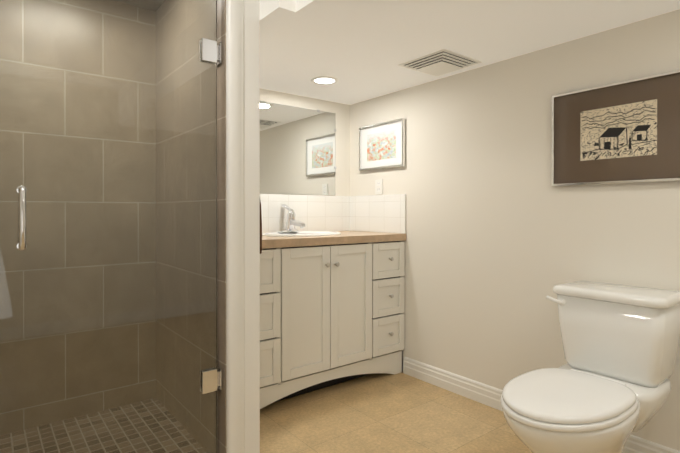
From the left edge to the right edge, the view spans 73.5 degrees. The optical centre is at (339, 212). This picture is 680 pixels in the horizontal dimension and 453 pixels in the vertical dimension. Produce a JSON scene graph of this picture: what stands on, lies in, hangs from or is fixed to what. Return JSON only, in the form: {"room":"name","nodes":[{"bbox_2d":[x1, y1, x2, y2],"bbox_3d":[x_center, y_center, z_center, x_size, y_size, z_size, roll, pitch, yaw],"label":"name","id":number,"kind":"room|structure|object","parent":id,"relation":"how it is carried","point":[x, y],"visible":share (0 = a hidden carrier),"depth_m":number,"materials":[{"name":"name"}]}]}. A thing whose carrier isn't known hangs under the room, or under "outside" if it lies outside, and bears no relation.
{"room":"bathroom","nodes":[
{"label":"bathroom","id":0,"kind":"room"},
{"bbox_2d":[260,88,349,195],"bbox_3d":[-1.119,-0.045,2.517,3.150,2.160,0.100,0,0,-38],"label":"wall","id":1,"kind":"structure","parent":0,"point":[342,147],"depth_m":3.31,"materials":[{"name":"beige paint"}]},
{"bbox_2d":[0,0,155,434],"bbox_3d":[-1.366,-0.044,2.252,0.875,2.160,0.012,0,0,-38],"label":"shower wall tile","id":2,"kind":"structure","parent":1,"relation":"attached to","point":[92,165],"depth_m":2.28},
{"bbox_2d":[260,101,335,194],"bbox_3d":[-0.409,-0.425,3.000,0.966,0.599,0.009,0,0,-38],"label":"mirror","id":3,"kind":"object","parent":1,"relation":"attached to","point":[297,150],"visible":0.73,"depth_m":3.09,"materials":[{"name":"clear glass"}]},
{"bbox_2d":[260,372,531,452],"bbox_3d":[0.052,1.090,1.024,3.150,0.100,3.900,0,0,-38],"label":"floor","id":4,"kind":"structure","parent":0,"point":[401,412],"depth_m":2.26,"materials":[{"name":"tile"}]},
{"bbox_2d":[0,398,205,452],"bbox_3d":[-1.075,1.031,1.893,0.863,0.012,0.918,0,0,-38],"label":"mosaic shower floor","id":5,"kind":"structure","parent":4,"relation":"on","point":[83,418],"depth_m":2.09,"materials":[{"name":"brown tile"}]},
{"bbox_2d":[260,194,405,408],"bbox_3d":[-0.231,0.456,2.769,1.238,1.155,0.597,0,0,-38],"label":"bathroom vanity","id":6,"kind":"object","parent":4,"relation":"on","point":[332,274],"visible":0.71,"depth_m":2.65,"materials":[{"name":"white paint"}]},
{"bbox_2d":[501,280,679,452],"bbox_3d":[0.888,0.671,1.659,0.829,0.736,0.418,0,0,-38],"label":"toilet","id":7,"kind":"object","parent":4,"relation":"on","point":[607,388],"visible":1,"depth_m":1.64,"materials":[{"name":"white ceramic"}]},
{"bbox_2d":[260,0,679,104],"bbox_3d":[0.724,-0.959,1.543,1.243,0.326,3.700,0,0,-38],"label":"ceiling","id":8,"kind":"structure","parent":0,"point":[360,50],"depth_m":2.02,"materials":[{"name":"white paint"}]},
{"bbox_2d":[311,76,337,84],"bbox_3d":[-0.092,-0.796,2.741,0.166,0.006,0.166,0,0,-38],"label":"recessed light","id":9,"kind":"object","parent":8,"relation":"in","point":[324,80],"visible":0.94,"depth_m":2.73,"materials":[{"name":"white"}]},
{"bbox_2d":[398,49,480,75],"bbox_3d":[0.531,-0.783,2.428,0.310,0.032,0.310,0,0,-38],"label":"ceiling vent","id":10,"kind":"object","parent":8,"relation":"in","point":[440,62],"visible":1,"depth_m":2.37,"materials":[{"name":"white plastic"}]},
{"bbox_2d":[350,9,679,450],"bbox_3d":[1.284,-0.043,1.921,0.100,2.160,3.800,0,0,-38],"label":"wall","id":11,"kind":"structure","parent":0,"point":[504,236],"depth_m":2.35,"materials":[{"name":"beige paint"}]},
{"bbox_2d":[375,179,382,193],"bbox_3d":[0.268,-0.179,3.129,0.008,0.100,0.072,0,0,-38],"label":"electrical outlet plate","id":12,"kind":"object","parent":11,"relation":"attached to","point":[378,186],"visible":1,"depth_m":3.12,"materials":[{"name":"white plastic"}]},
{"bbox_2d":[359,118,404,170],"bbox_3d":[0.279,-0.457,3.101,0.022,0.309,0.438,0,0,-38],"label":"picture frame","id":13,"kind":"object","parent":11,"relation":"attached to","point":[382,145],"visible":1,"depth_m":3.09,"materials":[{"name":"silver metal"}]},
{"bbox_2d":[403,357,679,452],"bbox_3d":[1.380,0.986,1.706,0.016,0.104,3.138,0,0,-38],"label":"baseboard","id":14,"kind":"structure","parent":11,"relation":"attached to","point":[485,394],"depth_m":2.54,"materials":[{"name":"white wood"}]},
{"bbox_2d":[552,70,679,185],"bbox_3d":[1.183,-0.340,1.946,0.022,0.428,0.555,0,0,-38],"label":"picture frame","id":15,"kind":"object","parent":11,"relation":"attached to","point":[627,131],"visible":1,"depth_m":1.94,"materials":[{"name":"silver metal"}]},
{"bbox_3d":[-0.680,-0.044,2.219,0.140,2.160,0.910,0,0,-38],"label":"wall","id":16,"kind":"structure","parent":0,"visible":0},
{"bbox_2d":[156,0,225,452],"bbox_3d":[-0.730,-0.044,2.159,0.012,2.160,0.918,0,0,-38],"label":"shower wall tile","id":17,"kind":"structure","parent":16,"relation":"attached to","point":[221,227],"depth_m":2.08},
{"bbox_2d":[226,0,259,452],"bbox_3d":[-0.389,-0.043,1.843,0.152,2.160,0.042,0,0,-38],"label":"door frame","id":18,"kind":"structure","parent":16,"relation":"attached to","point":[242,226],"depth_m":1.83,"materials":[{"name":"white wood"}]},
{"bbox_2d":[260,201,261,253],"bbox_3d":[-0.404,0.006,1.997,0.020,0.331,0.220,0,0,-38],"label":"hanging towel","id":19,"kind":"object","parent":16,"relation":"hanging from","point":[260,230],"visible":0.04,"depth_m":1.92,"materials":[{"name":"fabric"}]},
{"bbox_3d":[0.052,-1.170,1.016,3.150,0.100,3.900,0,0,-38],"label":"ceiling","id":20,"kind":"structure","parent":0,"visible":0},
{"bbox_2d":[115,0,163,10],"bbox_3d":[-1.097,-1.117,1.914,0.863,0.012,0.848,0,0,-38],"label":"tile","id":21,"kind":"structure","parent":20,"relation":"attached to","point":[159,2],"depth_m":2.42,"materials":[{"name":"brown tile"}]},
{"bbox_3d":[-1.161,-0.041,1.265,0.242,2.160,0.100,0,0,-38],"label":"jamb","id":22,"kind":"object","parent":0,"visible":0},
{"bbox_2d":[0,0,221,452],"bbox_3d":[-0.771,0.002,1.587,0.752,1.968,0.089,0,0,-38],"label":"shower door","id":23,"kind":"structure","parent":22,"relation":"attached to","point":[210,52],"depth_m":1.60,"materials":[{"name":"clear glass"}]}
]}

